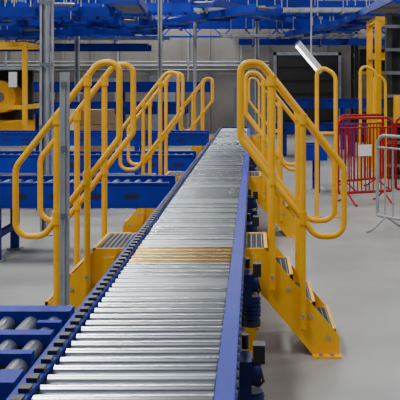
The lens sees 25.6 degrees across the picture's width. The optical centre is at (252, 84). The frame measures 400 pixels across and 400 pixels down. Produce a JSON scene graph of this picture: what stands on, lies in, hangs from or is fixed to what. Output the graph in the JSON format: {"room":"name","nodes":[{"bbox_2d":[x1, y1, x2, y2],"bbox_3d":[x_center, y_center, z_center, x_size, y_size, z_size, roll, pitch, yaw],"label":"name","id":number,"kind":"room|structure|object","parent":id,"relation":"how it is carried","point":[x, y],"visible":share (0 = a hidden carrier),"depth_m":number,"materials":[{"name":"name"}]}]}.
{"room":"distribution center","nodes":[
{"label":"distribution center","id":0,"kind":"room"},
{"bbox_2d":[0,0,384,133],"bbox_3d":[-2.000,-1.810,30.075,28.000,7.000,0.250,0,0,0],"label":"wall","id":1,"kind":"structure","parent":0,"point":[220,113],"depth_m":30.00,"materials":[{"name":"grey paint"}]},
{"bbox_2d":[0,29,268,129],"bbox_3d":[-7.225,-0.910,29.817,15.550,5.200,0.155,0,0,0],"label":"pipes","id":2,"kind":"object","parent":1,"relation":"attached to","point":[187,94],"depth_m":29.84,"materials":[{"name":"metal"}]},
{"bbox_2d":[273,52,340,134],"bbox_3d":[1.850,0.290,29.875,2.300,2.800,0.150,0,0,0],"label":"door","id":3,"kind":"structure","parent":1,"relation":"in","point":[292,69],"depth_m":29.80,"materials":[{"name":"paint"}]},
{"bbox_2d":[0,134,399,399],"bbox_3d":[-2.000,1.740,13.100,28.000,0.100,34.200,0,0,0],"label":"floor","id":4,"kind":"structure","parent":0,"point":[356,273],"depth_m":7.54,"materials":[{"name":"concrete"}]},
{"bbox_2d":[0,42,39,150],"bbox_3d":[-5.090,0.415,18.295,1.206,2.550,1.590,0,0,0],"label":"machine","id":5,"kind":"object","parent":4,"relation":"on","point":[17,105],"visible":0.77,"depth_m":18.00,"materials":[{"name":"paint"}]},
{"bbox_2d":[0,305,74,399],"bbox_3d":[-1.601,1.317,3.280,1.671,0.745,0.960,0,0,0],"label":"conveyor","id":6,"kind":"object","parent":4,"relation":"on","point":[26,331],"visible":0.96,"depth_m":3.35,"materials":[{"name":"blue metal"}]},
{"bbox_2d":[37,0,53,235],"bbox_3d":[-2.345,-0.610,9.900,0.205,4.600,0.200,0,0,0],"label":"support column","id":7,"kind":"structure","parent":4,"relation":"on","point":[44,64],"depth_m":9.89,"materials":[{"name":"metal"}]},
{"bbox_2d":[60,72,69,304],"bbox_3d":[-1.121,0.806,5.220,0.100,1.767,0.100,0,0,0],"label":"post","id":8,"kind":"object","parent":4,"relation":"on","point":[64,76],"visible":0.7,"depth_m":5.20,"materials":[{"name":"grey metal"}]},
{"bbox_2d":[12,59,135,310],"bbox_3d":[-1.127,0.765,5.780,0.734,1.850,0.740,0,0,0],"label":"stairs","id":9,"kind":"structure","parent":4,"relation":"on","point":[86,273],"depth_m":5.47,"materials":[{"name":"yellow metal"}]},
{"bbox_2d":[74,36,79,100],"bbox_3d":[-4.816,-0.610,24.000,0.240,4.600,0.240,0,0,0],"label":"support column","id":10,"kind":"structure","parent":4,"relation":"on","point":[76,38],"depth_m":24.00,"materials":[{"name":"metal"}]},
{"bbox_2d":[0,175,175,262],"bbox_3d":[-4.140,1.310,8.700,6.720,0.760,0.770,0,0,0],"label":"conveyor","id":11,"kind":"object","parent":4,"relation":"on","point":[123,191],"visible":0.62,"depth_m":8.35,"materials":[{"name":"blue metal"}]},
{"bbox_2d":[70,109,114,150],"bbox_3d":[-3.750,1.125,20.060,1.100,1.130,0.920,0,0,0],"label":"cardboard box","id":12,"kind":"object","parent":4,"relation":"on","point":[95,114],"visible":0.15,"depth_m":19.65,"materials":[{"name":"brown cardboard"}]},
{"bbox_2d":[0,151,195,211],"bbox_3d":[-5.150,1.310,12.050,8.700,0.760,0.770,0,0,0],"label":"conveyor","id":13,"kind":"object","parent":4,"relation":"on","point":[177,160],"visible":0.46,"depth_m":11.70,"materials":[{"name":"blue metal"}]},
{"bbox_2d":[80,78,115,129],"bbox_3d":[-4.700,0.740,26.175,1.200,1.900,0.450,0,0,0],"label":"tall cabinet","id":14,"kind":"object","parent":4,"relation":"on","point":[111,96],"visible":0.1,"depth_m":25.98,"materials":[{"name":"metal"}]},
{"bbox_2d":[0,130,208,174],"bbox_3d":[-6.425,1.285,16.600,11.150,0.810,0.870,0,0,0],"label":"conveyor","id":15,"kind":"object","parent":4,"relation":"on","point":[7,137],"visible":0.52,"depth_m":16.20,"materials":[{"name":"blue metal"}]},
{"bbox_2d":[34,101,188,150],"bbox_3d":[-6.800,1.050,21.400,10.400,1.280,0.870,0,0,0],"label":"conveyor","id":16,"kind":"object","parent":4,"relation":"on","point":[172,105],"visible":0.36,"depth_m":21.00,"materials":[{"name":"blue metal"}]},
{"bbox_2d":[34,82,210,129],"bbox_3d":[-6.600,0.800,25.150,10.800,1.780,0.770,0,0,0],"label":"conveyor","id":17,"kind":"object","parent":4,"relation":"on","point":[140,86],"visible":0.3,"depth_m":24.80,"materials":[{"name":"blue metal"}]},
{"bbox_2d":[6,127,264,399],"bbox_3d":[-0.359,1.310,10.715,0.811,0.760,17.630,0,0,0],"label":"conveyor","id":18,"kind":"object","parent":4,"relation":"on","point":[166,320],"visible":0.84,"depth_m":3.75,"materials":[{"name":"metal"}]},
{"bbox_2d":[119,71,184,232],"bbox_3d":[-1.127,0.765,10.080,0.734,1.850,0.740,0,0,0],"label":"stairs","id":19,"kind":"structure","parent":4,"relation":"on","point":[135,221],"depth_m":9.77,"materials":[{"name":"yellow metal"}]},
{"bbox_2d":[158,0,161,150],"bbox_3d":[-1.654,-0.610,15.600,0.150,4.600,0.150,0,0,0],"label":"support column","id":20,"kind":"structure","parent":4,"relation":"on","point":[159,1],"depth_m":15.57,"materials":[{"name":"metal"}]},
{"bbox_2d":[150,75,181,129],"bbox_3d":[-2.800,0.690,28.175,1.000,2.000,0.450,0,0,0],"label":"tall cabinet","id":21,"kind":"object","parent":4,"relation":"on","point":[153,78],"visible":0.07,"depth_m":27.99,"materials":[{"name":"metal"}]},
{"bbox_2d":[179,77,213,156],"bbox_3d":[-1.127,0.765,17.930,0.734,1.850,0.740,0,0,0],"label":"stairs","id":22,"kind":"structure","parent":4,"relation":"on","point":[198,149],"depth_m":17.59,"materials":[{"name":"yellow metal"}]},
{"bbox_2d":[193,6,265,129],"bbox_3d":[-0.566,-0.055,19.900,1.701,3.490,0.200,0,0,0],"label":"pole","id":23,"kind":"object","parent":4,"relation":"on","point":[194,23],"visible":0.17,"depth_m":19.87,"materials":[{"name":"metal"}]},
{"bbox_2d":[234,88,261,137],"bbox_3d":[-0.150,0.890,28.175,0.900,1.600,0.450,0,0,0],"label":"cabinet","id":24,"kind":"object","parent":4,"relation":"on","point":[251,111],"visible":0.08,"depth_m":27.99,"materials":[{"name":"silver metal"}]},
{"bbox_2d":[255,21,258,134],"bbox_3d":[0.110,-0.610,24.000,0.240,4.600,0.240,0,0,0],"label":"support column","id":25,"kind":"structure","parent":4,"relation":"on","point":[256,22],"depth_m":24.04,"materials":[{"name":"metal"}]},
{"bbox_2d":[248,77,277,168],"bbox_3d":[0.242,0.765,17.930,0.684,1.850,0.740,0,0,0],"label":"stairs","id":26,"kind":"structure","parent":4,"relation":"on","point":[254,138],"depth_m":17.59,"materials":[{"name":"yellow metal"}]},
{"bbox_2d":[244,71,294,237],"bbox_3d":[0.242,0.765,10.080,0.684,1.850,0.740,0,0,0],"label":"stairs","id":27,"kind":"structure","parent":4,"relation":"on","point":[284,216],"depth_m":9.75,"materials":[{"name":"yellow metal"}]},
{"bbox_2d":[237,59,346,358],"bbox_3d":[0.242,0.765,5.780,0.684,1.850,0.740,0,0,0],"label":"stairs","id":28,"kind":"structure","parent":4,"relation":"on","point":[285,287],"depth_m":5.47,"materials":[{"name":"yellow metal"}]},
{"bbox_2d":[306,142,326,193],"bbox_3d":[0.950,1.310,13.900,0.400,0.760,0.670,0,0,0],"label":"conveyor","id":29,"kind":"object","parent":4,"relation":"on","point":[310,146],"visible":0.54,"depth_m":13.60,"materials":[{"name":"blue metal"}]},
{"bbox_2d":[312,67,339,217],"bbox_3d":[0.935,0.728,11.200,0.357,1.925,0.120,0,0,0],"label":"hoop","id":30,"kind":"object","parent":4,"relation":"on","point":[335,133],"visible":0.88,"depth_m":11.18,"materials":[{"name":"yellow paint"}]},
{"bbox_2d":[275,123,381,156],"bbox_3d":[3.500,1.300,20.850,6.000,0.780,0.770,0,0,0],"label":"conveyor","id":31,"kind":"object","parent":4,"relation":"on","point":[288,128],"visible":0.35,"depth_m":20.50,"materials":[{"name":"blue metal"}]},
{"bbox_2d":[275,99,383,150],"bbox_3d":[3.500,1.025,22.900,6.000,1.330,0.670,0,0,0],"label":"conveyor","id":32,"kind":"object","parent":4,"relation":"on","point":[343,104],"visible":0.51,"depth_m":22.60,"materials":[{"name":"blue metal"}]},
{"bbox_2d":[338,114,389,190],"bbox_3d":[1.750,1.081,14.200,1.040,1.221,0.606,0,0,-37],"label":"barrier","id":33,"kind":"object","parent":4,"relation":"on","point":[344,115],"visible":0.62,"depth_m":14.23,"materials":[{"name":"red metal"}]},
{"bbox_2d":[338,116,393,206],"bbox_3d":[1.610,1.071,12.550,0.913,1.242,0.607,0,0,-20],"label":"barrier","id":34,"kind":"object","parent":4,"relation":"on","point":[365,150],"visible":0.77,"depth_m":12.54,"materials":[{"name":"red metal"}]},
{"bbox_2d":[358,65,376,184],"bbox_3d":[1.949,0.678,14.850,0.377,2.024,0.120,0,0,0],"label":"hoop","id":35,"kind":"object","parent":4,"relation":"on","point":[364,66],"visible":0.81,"depth_m":14.83,"materials":[{"name":"yellow paint"}]},
{"bbox_2d":[351,32,384,141],"bbox_3d":[5.750,0.065,26.400,5.500,3.250,1.080,0,0,0],"label":"rack","id":36,"kind":"object","parent":4,"relation":"on","point":[358,57],"visible":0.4,"depth_m":26.00,"materials":[{"name":"metal"}]},
{"bbox_2d":[366,16,384,172],"bbox_3d":[3.346,0.190,17.400,2.122,3.000,1.420,0,0,0],"label":"frame","id":37,"kind":"object","parent":4,"relation":"on","point":[377,22],"visible":0.71,"depth_m":17.90,"materials":[{"name":"paint"}]},
{"bbox_2d":[373,75,387,179],"bbox_3d":[2.256,0.752,15.600,0.317,1.876,0.120,0,0,0],"label":"hoop","id":38,"kind":"object","parent":4,"relation":"on","point":[378,76],"visible":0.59,"depth_m":15.58,"materials":[{"name":"yellow paint"}]},
{"bbox_2d":[366,134,399,232],"bbox_3d":[1.905,1.131,9.650,0.606,1.122,1.616,0,0,-34],"label":"barrier","id":39,"kind":"object","parent":4,"relation":"on","point":[391,218],"visible":1,"depth_m":10.18,"materials":[{"name":"metal"}]},
{"bbox_2d":[385,13,399,178],"bbox_3d":[2.670,0.190,16.000,0.600,3.000,0.600,0,0,0],"label":"rack","id":40,"kind":"object","parent":4,"relation":"on","point":[392,20],"visible":0.62,"depth_m":15.90,"materials":[{"name":"metal"}]},
{"bbox_2d":[394,117,399,189],"bbox_3d":[2.800,1.071,12.750,1.472,1.242,0.607,0,0,12],"label":"barrier","id":41,"kind":"object","parent":4,"relation":"on","point":[398,118],"visible":1,"depth_m":12.88,"materials":[{"name":"red metal"}]},
{"bbox_3d":[-2.000,-5.160,13.100,28.400,0.500,34.200,0,0,0],"label":"ceiling","id":42,"kind":"structure","parent":0,"visible":0},
{"bbox_2d":[0,0,26,2],"bbox_3d":[-5.600,-3.530,18.750,0.650,3.559,11.550,0,0,0],"label":"conveyor","id":43,"kind":"object","parent":42,"relation":"hanging from","point":[1,1],"visible":0.09,"depth_m":20.07,"materials":[{"name":"blue metal"}]},
{"bbox_2d":[15,0,79,42],"bbox_3d":[-5.000,-3.231,20.250,0.650,4.159,14.130,0,0,-17],"label":"conveyor","id":44,"kind":"object","parent":42,"relation":"hanging from","point":[75,5],"visible":0.39,"depth_m":16.10,"materials":[{"name":"blue metal"}]},
{"bbox_2d":[1,26,100,28],"bbox_3d":[-7.200,-3.325,22.775,7.600,3.970,0.834,0,0,0],"label":"conveyor","id":45,"kind":"object","parent":42,"relation":"hanging from","point":[2,27],"visible":0.03,"depth_m":22.40,"materials":[{"name":"blue metal"}]},
{"bbox_2d":[0,0,121,22],"bbox_3d":[-5.600,-3.175,14.375,6.800,4.270,0.834,0,0,0],"label":"conveyor","id":46,"kind":"object","parent":42,"relation":"hanging from","point":[6,13],"visible":0.84,"depth_m":14.00,"materials":[{"name":"blue metal"}]},
{"bbox_2d":[0,0,139,29],"bbox_3d":[-3.600,-3.231,17.678,2.798,4.159,1.444,0,0,0],"label":"conveyor","id":47,"kind":"object","parent":42,"relation":"hanging from","point":[130,23],"visible":0.67,"depth_m":17.56,"materials":[{"name":"blue metal"}]},
{"bbox_2d":[0,36,151,50],"bbox_3d":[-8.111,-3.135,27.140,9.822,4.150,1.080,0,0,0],"label":"beam","id":48,"kind":"structure","parent":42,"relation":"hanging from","point":[84,46],"depth_m":26.60,"materials":[{"name":"blue metal"}]},
{"bbox_2d":[0,0,164,37],"bbox_3d":[-5.307,-3.256,20.999,8.347,4.109,3.984,0,0,38],"label":"conveyor","id":49,"kind":"object","parent":42,"relation":"hanging from","point":[145,27],"visible":0.67,"depth_m":21.40,"materials":[{"name":"blue metal"}]},
{"bbox_2d":[0,15,169,40],"bbox_3d":[-6.245,-3.315,26.380,7.510,3.990,0.420,0,0,0],"label":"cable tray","id":50,"kind":"object","parent":42,"relation":"hanging from","point":[68,38],"visible":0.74,"depth_m":26.20,"materials":[{"name":"metal"}]},
{"bbox_2d":[6,0,178,24],"bbox_3d":[-5.250,-3.300,18.830,7.525,4.020,0.060,0,0,0],"label":"roof truss","id":51,"kind":"object","parent":42,"relation":"attached to","point":[168,16],"visible":0.04,"depth_m":18.80,"materials":[{"name":"blue metal"}]},
{"bbox_2d":[0,0,193,14],"bbox_3d":[-5.100,-3.335,17.375,7.800,3.950,0.834,0,0,0],"label":"conveyor","id":52,"kind":"object","parent":42,"relation":"hanging from","point":[167,8],"visible":0.34,"depth_m":17.00,"materials":[{"name":"blue metal"}]},
{"bbox_2d":[100,0,157,36],"bbox_3d":[-2.550,-3.231,20.250,0.550,4.159,15.604,0,0,-5],"label":"conveyor","id":53,"kind":"object","parent":42,"relation":"hanging from","point":[130,8],"visible":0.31,"depth_m":14.81,"materials":[{"name":"blue metal"}]},
{"bbox_2d":[2,0,316,7],"bbox_3d":[-4.750,-3.550,20.875,12.500,3.520,0.834,0,0,0],"label":"conveyor","id":54,"kind":"object","parent":42,"relation":"hanging from","point":[286,3],"visible":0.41,"depth_m":20.50,"materials":[{"name":"blue metal"}]},
{"bbox_2d":[63,29,381,37],"bbox_3d":[-2.000,-3.435,28.930,20.028,3.750,0.060,0,0,0],"label":"roof truss","id":55,"kind":"object","parent":42,"relation":"attached to","point":[190,36],"visible":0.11,"depth_m":28.90,"materials":[{"name":"blue metal"}]},
{"bbox_2d":[164,0,282,28],"bbox_3d":[-1.750,-3.305,20.500,0.550,4.009,9.940,0,0,-24],"label":"conveyor","id":56,"kind":"object","parent":42,"relation":"hanging from","point":[224,15],"visible":0.52,"depth_m":17.63,"materials":[{"name":"blue metal"}]},
{"bbox_2d":[188,0,295,22],"bbox_3d":[0.300,-3.405,22.500,0.550,3.809,11.353,0,0,13],"label":"conveyor","id":57,"kind":"object","parent":42,"relation":"hanging from","point":[271,18],"visible":0.51,"depth_m":18.23,"materials":[{"name":"blue metal"}]},
{"bbox_2d":[186,13,303,19],"bbox_3d":[-0.200,-3.555,23.339,3.447,3.509,1.772,0,0,0],"label":"conveyor","id":58,"kind":"object","parent":42,"relation":"hanging from","point":[286,14],"visible":0.1,"depth_m":23.11,"materials":[{"name":"blue metal"}]},
{"bbox_2d":[153,0,364,18],"bbox_3d":[-2.000,-3.725,27.875,20.000,3.170,0.834,0,0,0],"label":"conveyor","id":59,"kind":"object","parent":42,"relation":"hanging from","point":[306,17],"visible":0.02,"depth_m":28.17,"materials":[{"name":"blue metal"}]},
{"bbox_2d":[157,15,384,30],"bbox_3d":[-2.000,-3.450,25.375,20.000,3.720,0.834,0,0,0],"label":"conveyor","id":60,"kind":"object","parent":42,"relation":"hanging from","point":[246,23],"visible":0.22,"depth_m":25.00,"materials":[{"name":"blue metal"}]},
{"bbox_2d":[194,0,361,14],"bbox_3d":[0.675,-3.390,18.180,3.850,3.840,0.420,0,0,0],"label":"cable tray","id":61,"kind":"object","parent":42,"relation":"hanging from","point":[343,10],"visible":0.44,"depth_m":18.00,"materials":[{"name":"metal"}]},
{"bbox_2d":[239,0,358,18],"bbox_3d":[3.989,-3.635,28.940,10.022,3.150,1.080,0,0,0],"label":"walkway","id":62,"kind":"object","parent":42,"relation":"hanging from","point":[321,0],"visible":0.02,"depth_m":28.40,"materials":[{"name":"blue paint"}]},
{"bbox_2d":[220,21,384,38],"bbox_3d":[2.550,-3.290,24.080,6.900,4.040,0.420,0,0,0],"label":"conveyor","id":63,"kind":"object","parent":42,"relation":"hanging from","point":[333,35],"visible":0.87,"depth_m":23.90,"materials":[{"name":"metal"}]},
{"bbox_2d":[295,0,323,73],"bbox_3d":[0.975,-2.747,15.022,0.516,5.126,0.184,0,0,0],"label":"strip light","id":64,"kind":"object","parent":42,"relation":"hanging from","point":[302,49],"visible":0.83,"depth_m":14.94,"materials":[{"name":"white plastic"}]},
{"bbox_2d":[239,0,384,46],"bbox_3d":[3.300,-3.200,24.875,7.400,4.220,0.634,0,0,0],"label":"conveyor","id":65,"kind":"object","parent":42,"relation":"hanging from","point":[319,42],"visible":0.73,"depth_m":24.60,"materials":[{"name":"blue metal"}]},
{"bbox_2d":[266,0,384,38],"bbox_3d":[3.643,-3.285,26.630,6.713,4.050,0.060,0,0,0],"label":"roof truss","id":66,"kind":"object","parent":42,"relation":"attached to","point":[373,0],"visible":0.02,"depth_m":26.61,"materials":[{"name":"blue metal"}]},
{"bbox_2d":[276,0,375,39],"bbox_3d":[2.550,-3.280,19.900,0.550,4.059,10.012,0,0,-19],"label":"conveyor","id":67,"kind":"object","parent":42,"relation":"hanging from","point":[327,27],"visible":0.56,"depth_m":21.95,"materials":[{"name":"blue metal"}]},
{"bbox_2d":[297,0,365,18],"bbox_3d":[4.000,-3.400,19.375,6.000,3.820,0.834,0,0,0],"label":"conveyor","id":68,"kind":"object","parent":42,"relation":"hanging from","point":[316,15],"visible":0.27,"depth_m":19.00,"materials":[{"name":"blue metal"}]},
{"bbox_2d":[291,0,374,13],"bbox_3d":[3.812,-3.575,22.275,6.425,3.470,0.834,0,0,0],"label":"conveyor","id":69,"kind":"object","parent":42,"relation":"hanging from","point":[320,3],"visible":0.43,"depth_m":21.90,"materials":[{"name":"blue metal"}]},
{"bbox_2d":[322,0,399,33],"bbox_3d":[2.500,-3.305,20.000,0.750,4.009,12.052,0,0,-1],"label":"conveyor","id":70,"kind":"object","parent":42,"relation":"hanging from","point":[379,7],"visible":0.51,"depth_m":17.13,"materials":[{"name":"blue metal"}]}
]}

